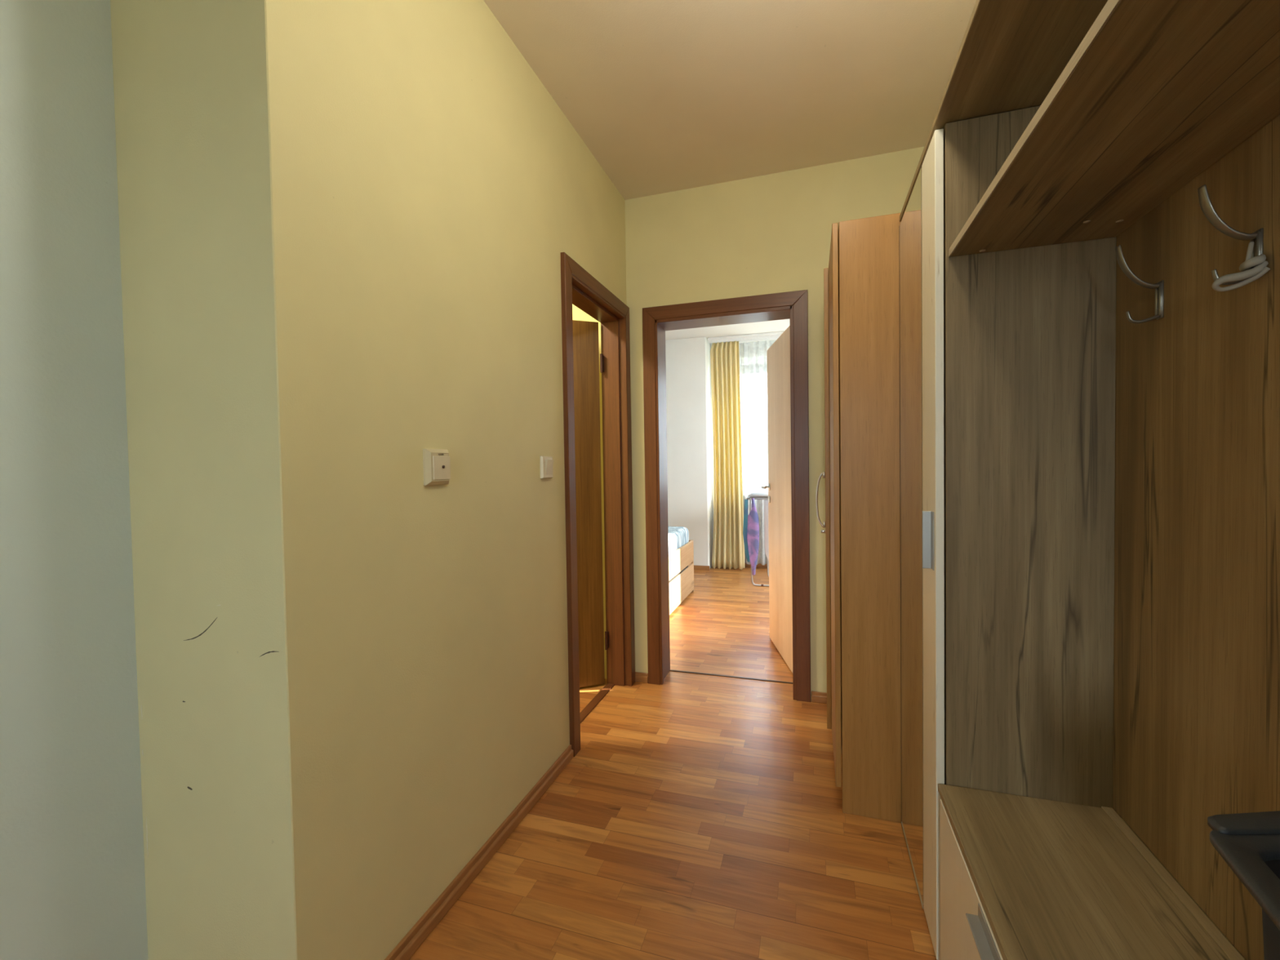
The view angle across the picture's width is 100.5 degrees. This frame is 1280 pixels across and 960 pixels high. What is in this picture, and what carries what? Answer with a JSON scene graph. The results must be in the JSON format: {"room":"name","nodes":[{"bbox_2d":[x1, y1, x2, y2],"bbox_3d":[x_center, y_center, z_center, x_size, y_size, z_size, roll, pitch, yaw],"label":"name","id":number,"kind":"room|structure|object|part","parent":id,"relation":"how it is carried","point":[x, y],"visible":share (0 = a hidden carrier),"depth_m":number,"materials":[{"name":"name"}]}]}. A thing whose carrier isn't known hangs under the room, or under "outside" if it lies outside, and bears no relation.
{"room":"apartment hallway","nodes":[
{"label":"apartment hallway","id":0,"kind":"room"},
{"bbox_2d":[0,0,148,959],"bbox_3d":[-1.756,-0.088,-0.668,0.120,2.665,3.857,0,2,18],"label":"wall","id":1,"kind":"structure","parent":0,"point":[73,875],"depth_m":1.05,"materials":[{"name":"grey paint"}]},
{"bbox_2d":[110,0,626,959],"bbox_3d":[-0.658,-0.174,2.076,0.595,2.665,2.044,0,2,18],"label":"wall","id":2,"kind":"structure","parent":0,"point":[345,225],"depth_m":1.15,"materials":[{"name":"yellow paint"}]},
{"bbox_2d":[422,448,450,485],"bbox_3d":[-0.542,-0.035,1.431,0.022,0.096,0.092,0,2,18],"label":"wall switch","id":3,"kind":"object","parent":2,"relation":"attached to","point":[436,462],"visible":1,"depth_m":1.41,"materials":[{"name":"beige plastic"}]},
{"bbox_3d":[-0.534,-0.033,1.434,0.003,0.063,0.068,0,1,18],"label":"push panel","id":4,"kind":"part","parent":3,"relation":"part of","materials":[{"name":"beige plastic"}]},
{"bbox_2d":[384,744,573,959],"bbox_3d":[-0.471,1.141,1.626,0.019,0.052,1.226,0,2,18],"label":"baseboard","id":5,"kind":"structure","parent":2,"relation":"attached to","point":[420,931],"depth_m":1.56,"materials":[{"name":"brown wood"}]},
{"bbox_2d":[539,456,553,478],"bbox_3d":[-0.351,-0.049,2.024,0.021,0.084,0.084,0,2,18],"label":"light switch","id":6,"kind":"object","parent":2,"relation":"attached to","point":[546,463],"visible":1,"depth_m":2.01,"materials":[{"name":"beige plastic"}]},
{"bbox_2d":[579,683,614,723],"bbox_3d":[-0.260,1.136,2.630,0.045,0.006,0.660,0,2,18],"label":"threshold","id":7,"kind":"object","parent":2,"relation":"attached to","point":[591,705],"depth_m":2.72,"materials":[{"name":"brown wood"}]},
{"bbox_2d":[560,252,635,756],"bbox_3d":[-0.487,0.104,2.670,0.678,2.075,0.805,0,2,18],"label":"door","id":8,"kind":"structure","parent":2,"relation":"in","point":[579,288],"depth_m":2.88,"materials":[{"name":"brown wood"}]},
{"bbox_3d":[-0.288,0.112,2.217,0.020,2.075,0.065,0,1,18],"label":"casing","id":9,"kind":"part","parent":8,"relation":"part of","materials":[{"name":"brown wood"}]},
{"bbox_3d":[-0.061,0.091,2.921,0.020,2.075,0.065,0,1,18],"label":"casing","id":10,"kind":"part","parent":8,"relation":"part of","materials":[{"name":"brown wood"}]},
{"bbox_2d":[408,566,936,959],"bbox_3d":[0.080,1.213,1.850,5.400,0.120,9.900,0,2,18],"label":"floor","id":11,"kind":"structure","parent":0,"point":[695,816],"depth_m":1.71,"materials":[{"name":"brown wood"}]},
{"bbox_2d":[668,539,693,614],"bbox_3d":[-0.246,0.696,4.334,0.982,0.800,1.897,0,2,18],"label":"bed","id":12,"kind":"object","parent":11,"relation":"on","point":[681,561],"visible":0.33,"depth_m":4.59,"materials":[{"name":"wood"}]},
{"bbox_2d":[667,526,688,554],"bbox_3d":[-0.247,0.562,4.330,0.925,0.188,1.835,0,2,18],"label":"mattress","id":13,"kind":"object","parent":12,"relation":"on","point":[678,536],"visible":0.15,"depth_m":4.68,"materials":[{"name":"white fabric"}]},
{"bbox_3d":[0.218,0.946,4.202,0.022,0.252,1.875,0,1,18],"label":"drawer","id":14,"kind":"part","parent":12,"relation":"part of","materials":[{"name":"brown wood"}]},
{"bbox_2d":[670,669,792,684],"bbox_3d":[0.512,1.115,3.021,0.705,0.004,0.013,0,2,18],"label":"trim","id":15,"kind":"structure","parent":11,"relation":"on","point":[670,669],"depth_m":3.02,"materials":[{"name":"brown wood"}]},
{"bbox_2d":[746,496,768,586],"bbox_3d":[1.476,0.605,5.386,0.720,0.876,0.538,0,2,18],"label":"drying rack","id":16,"kind":"object","parent":11,"relation":"on","point":[749,497],"visible":0.24,"depth_m":5.27,"materials":[{"name":"white metal"}]},
{"bbox_2d":[742,499,750,562],"bbox_3d":[1.056,0.505,5.294,0.056,0.623,0.044,-1,1,-16],"label":"garment","id":17,"kind":"object","parent":16,"relation":"hanging from","point":[745,513],"visible":0.84,"depth_m":5.28,"materials":[{"name":"teal fabric"}]},
{"bbox_2d":[746,497,759,575],"bbox_3d":[1.104,0.552,5.193,0.110,0.752,0.047,0,2,32],"label":"garment","id":18,"kind":"object","parent":16,"relation":"hanging from","point":[753,529],"visible":1,"depth_m":5.18,"materials":[{"name":"purple fabric"}]},
{"bbox_3d":[1.469,0.175,5.376,0.720,0.016,0.536,0,1,18],"label":"frame","id":19,"kind":"part","parent":16,"relation":"part of","materials":[{"name":"white metal"}]},
{"bbox_2d":[747,491,768,496],"bbox_3d":[1.449,0.140,5.371,0.660,0.046,0.440,0,2,18],"label":"towel","id":20,"kind":"object","parent":16,"relation":"on","point":[753,494],"visible":0.36,"depth_m":5.26,"materials":[{"name":"white fabric"}]},
{"bbox_2d":[764,500,768,560],"bbox_3d":[1.314,0.513,5.123,0.229,0.638,0.033,0,2,22],"label":"cloth","id":21,"kind":"object","parent":16,"relation":"hanging from","point":[766,502],"visible":0.16,"depth_m":5.15,"materials":[{"name":"white fabric"}]},
{"bbox_3d":[1.569,0.602,5.577,0.465,0.869,0.118,0,1,18],"label":"leg frame","id":22,"kind":"part","parent":16,"relation":"part of","materials":[{"name":"white metal"}]},
{"bbox_2d":[815,213,901,822],"bbox_3d":[1.026,0.127,2.122,0.616,2.008,0.820,0,2,18],"label":"wardrobe","id":23,"kind":"object","parent":11,"relation":"on","point":[862,473],"visible":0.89,"depth_m":1.78,"materials":[{"name":"brown wood"}]},
{"bbox_3d":[0.767,0.084,2.262,0.040,0.238,0.020,0,2,20],"label":"handle","id":24,"kind":"part","parent":23,"relation":"part of","materials":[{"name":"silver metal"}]},
{"bbox_3d":[0.849,0.082,2.396,0.018,1.915,0.403,0,2,20],"label":"door","id":25,"kind":"part","parent":23,"relation":"part of","materials":[{"name":"brown wood"}]},
{"bbox_3d":[0.731,0.092,1.999,0.018,1.918,0.405,0,1,18],"label":"door","id":26,"kind":"part","parent":23,"relation":"part of","materials":[{"name":"brown wood"}]},
{"bbox_3d":[1.185,0.115,2.492,0.539,2.008,0.018,0,1,18],"label":"panel","id":27,"kind":"part","parent":23,"relation":"part of","materials":[{"name":"brown wood"}]},
{"bbox_2d":[899,105,1121,959],"bbox_3d":[0.932,0.164,1.442,0.378,1.972,0.524,0,2,18],"label":"tall cabinet","id":28,"kind":"object","parent":11,"relation":"on","point":[1007,357],"visible":0.76,"depth_m":1.20,"materials":[{"name":"brown wood"}]},
{"bbox_2d":[899,167,923,905],"bbox_3d":[0.797,0.161,1.566,0.004,1.947,0.355,0,1,18],"label":"mirror","id":29,"kind":"object","parent":28,"relation":"on","point":[911,385],"depth_m":1.53,"materials":[{"name":"clear glass"}]},
{"bbox_3d":[0.812,1.137,1.590,0.007,0.005,0.357,0,2,18],"label":"mirror trim","id":30,"kind":"part","parent":28,"relation":"part of","materials":[{"name":"silver metal"}]},
{"bbox_3d":[0.690,0.145,1.276,0.021,0.139,0.026,0,1,18],"label":"handle","id":31,"kind":"part","parent":28,"relation":"part of","materials":[{"name":"metal"}]},
{"bbox_3d":[0.724,0.169,1.316,0.018,1.950,0.154,0,1,18],"label":"door","id":32,"kind":"part","parent":28,"relation":"part of","materials":[{"name":"beige laminate"}]},
{"bbox_3d":[0.874,0.171,1.195,0.336,1.972,0.018,0,1,18],"label":"panel","id":33,"kind":"part","parent":28,"relation":"part of","materials":[{"name":"brown wood"}]},
{"bbox_2d":[937,783,1244,959],"bbox_3d":[0.715,0.947,0.749,0.376,0.446,0.970,0,2,18],"label":"cabinet","id":34,"kind":"object","parent":11,"relation":"on","point":[1022,877],"visible":1,"depth_m":0.96,"materials":[{"name":"brown wood"}]},
{"bbox_3d":[0.567,0.765,0.873,0.022,0.026,0.155,0,1,18],"label":"handle","id":35,"kind":"part","parent":34,"relation":"part of","materials":[{"name":"metal"}]},
{"bbox_2d":[1207,810,1279,959],"bbox_3d":[0.657,0.554,0.465,0.224,0.362,0.359,0,2,18],"label":"bin","id":36,"kind":"object","parent":34,"relation":"on","point":[1249,843],"visible":1,"depth_m":0.55,"materials":[{"name":"black plastic"}]},
{"bbox_2d":[665,336,712,568],"bbox_3d":[-0.173,-0.293,6.532,2.065,2.665,0.300,0,2,18],"label":"wall","id":37,"kind":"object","parent":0,"point":[688,382],"visible":0.26,"depth_m":6.14,"materials":[{"name":"white paint"}]},
{"bbox_2d":[693,564,709,570],"bbox_3d":[-0.137,1.017,6.394,1.960,0.052,0.015,0,2,18],"label":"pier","id":38,"kind":"object","parent":37,"relation":"attached to","point":[695,567],"visible":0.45,"depth_m":6.11,"materials":[{"name":"brown wood"}]},
{"bbox_2d":[483,0,976,340],"bbox_3d":[0.037,-1.570,1.780,5.400,0.121,9.900,0,2,18],"label":"ceiling","id":39,"kind":"structure","parent":0,"point":[665,95],"depth_m":2.02,"materials":[{"name":"paint"}]},
{"bbox_2d":[707,331,783,344],"bbox_3d":[1.999,-1.613,5.782,2.520,0.054,0.150,0,2,18],"label":"rail","id":40,"kind":"object","parent":39,"relation":"attached to","point":[768,335],"visible":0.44,"depth_m":6.00,"materials":[{"name":"white plastic"}]},
{"bbox_2d":[710,341,745,569],"bbox_3d":[0.994,-0.274,6.104,0.384,2.598,0.071,0,2,18],"label":"curtain","id":41,"kind":"object","parent":40,"relation":"hanging from","point":[728,546],"visible":0.99,"depth_m":6.10,"materials":[{"name":"yellow fabric"}]},
{"bbox_3d":[1.999,-1.625,5.782,2.520,0.028,0.150,0,1,18],"label":"rail","id":42,"kind":"part","parent":40,"relation":"part of","materials":[{"name":"white plastic"}]},
{"bbox_2d":[738,339,776,564],"bbox_3d":[1.905,-0.303,5.899,1.990,2.548,0.055,0,2,18],"label":"curtain","id":43,"kind":"object","parent":40,"relation":"hanging from","point":[753,355],"visible":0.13,"depth_m":6.08,"materials":[{"name":"white fabric"}]},
{"bbox_2d":[710,338,777,537],"bbox_3d":[1.495,-0.312,6.273,5.400,2.665,0.230,0,2,18],"label":"wall window","id":44,"kind":"structure","parent":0,"point":[712,440],"depth_m":6.35,"materials":[{"name":"white paint"}]},
{"bbox_2d":[744,562,767,568],"bbox_3d":[2.403,0.990,5.890,3.215,0.052,0.015,0,2,18],"label":"baseboard","id":45,"kind":"structure","parent":44,"relation":"attached to","point":[759,565],"depth_m":6.21,"materials":[{"name":"brown wood"}]},
{"bbox_2d":[572,146,924,701],"bbox_3d":[0.407,-0.211,2.897,5.400,2.665,0.205,0,2,18],"label":"wall","id":46,"kind":"structure","parent":0,"point":[771,233],"depth_m":2.72,"materials":[{"name":"yellow paint"}]},
{"bbox_2d":[635,671,648,683],"bbox_3d":[0.000,1.101,2.968,0.093,0.052,0.015,0,2,18],"label":"baseboard","id":47,"kind":"structure","parent":46,"relation":"attached to","point":[639,677],"depth_m":2.96,"materials":[{"name":"brown wood"}]},
{"bbox_2d":[642,289,810,702],"bbox_3d":[0.583,0.079,3.244,0.858,2.062,0.961,0,2,18],"label":"door","id":48,"kind":"structure","parent":46,"relation":"in","point":[787,358],"depth_m":2.91,"materials":[{"name":"brown wood"}]},
{"bbox_3d":[0.064,0.095,2.918,0.070,2.062,0.020,0,1,18],"label":"casing","id":49,"kind":"part","parent":48,"relation":"part of","materials":[{"name":"brown wood"}]},
{"bbox_3d":[0.893,0.090,3.548,0.160,0.133,0.129,-1,1,2],"label":"handle","id":50,"kind":"part","parent":48,"relation":"part of","materials":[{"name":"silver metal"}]},
{"bbox_3d":[0.814,0.089,2.676,0.070,2.062,0.020,0,1,18],"label":"casing","id":51,"kind":"part","parent":48,"relation":"part of","materials":[{"name":"brown wood"}]},
{"bbox_2d":[811,691,826,703],"bbox_3d":[0.913,1.093,2.674,0.100,0.052,0.015,0,2,18],"label":"baseboard","id":52,"kind":"structure","parent":46,"relation":"attached to","point":[816,696],"depth_m":2.67,"materials":[{"name":"brown wood"}]},
{"bbox_2d":[1123,820,1245,959],"bbox_3d":[0.613,-0.133,-0.359,0.120,2.665,5.900,0,2,18],"label":"wall","id":53,"kind":"structure","parent":0,"point":[1123,820],"depth_m":0.95,"materials":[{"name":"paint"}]},
{"bbox_2d":[899,0,1279,959],"bbox_3d":[0.788,-0.055,0.969,0.357,1.548,1.490,0,2,18],"label":"coat rack","id":54,"kind":"object","parent":53,"relation":"attached to","point":[1155,128],"visible":0.99,"depth_m":0.87,"materials":[{"name":"brown wood"}]},
{"bbox_2d":[949,0,1279,257],"bbox_3d":[0.707,-0.506,0.708,0.312,0.018,0.970,0,1,18],"label":"shelf","id":55,"kind":"object","parent":54,"relation":"attached to","point":[1157,96],"depth_m":0.74,"materials":[{"name":"brown wood"}]},
{"bbox_3d":[0.871,-0.039,0.669,0.017,1.528,0.970,0,1,18],"label":"panel","id":56,"kind":"part","parent":54,"relation":"part of","materials":[{"name":"brown wood"}]},
{"bbox_2d":[1211,241,1271,291],"bbox_3d":[0.863,-0.309,0.768,0.053,0.066,0.038,0,2,18],"label":"strap","id":57,"kind":"object","parent":54,"relation":"hanging from","point":[1250,275],"visible":1,"depth_m":0.76,"materials":[{"name":"beige fabric"}]}
]}

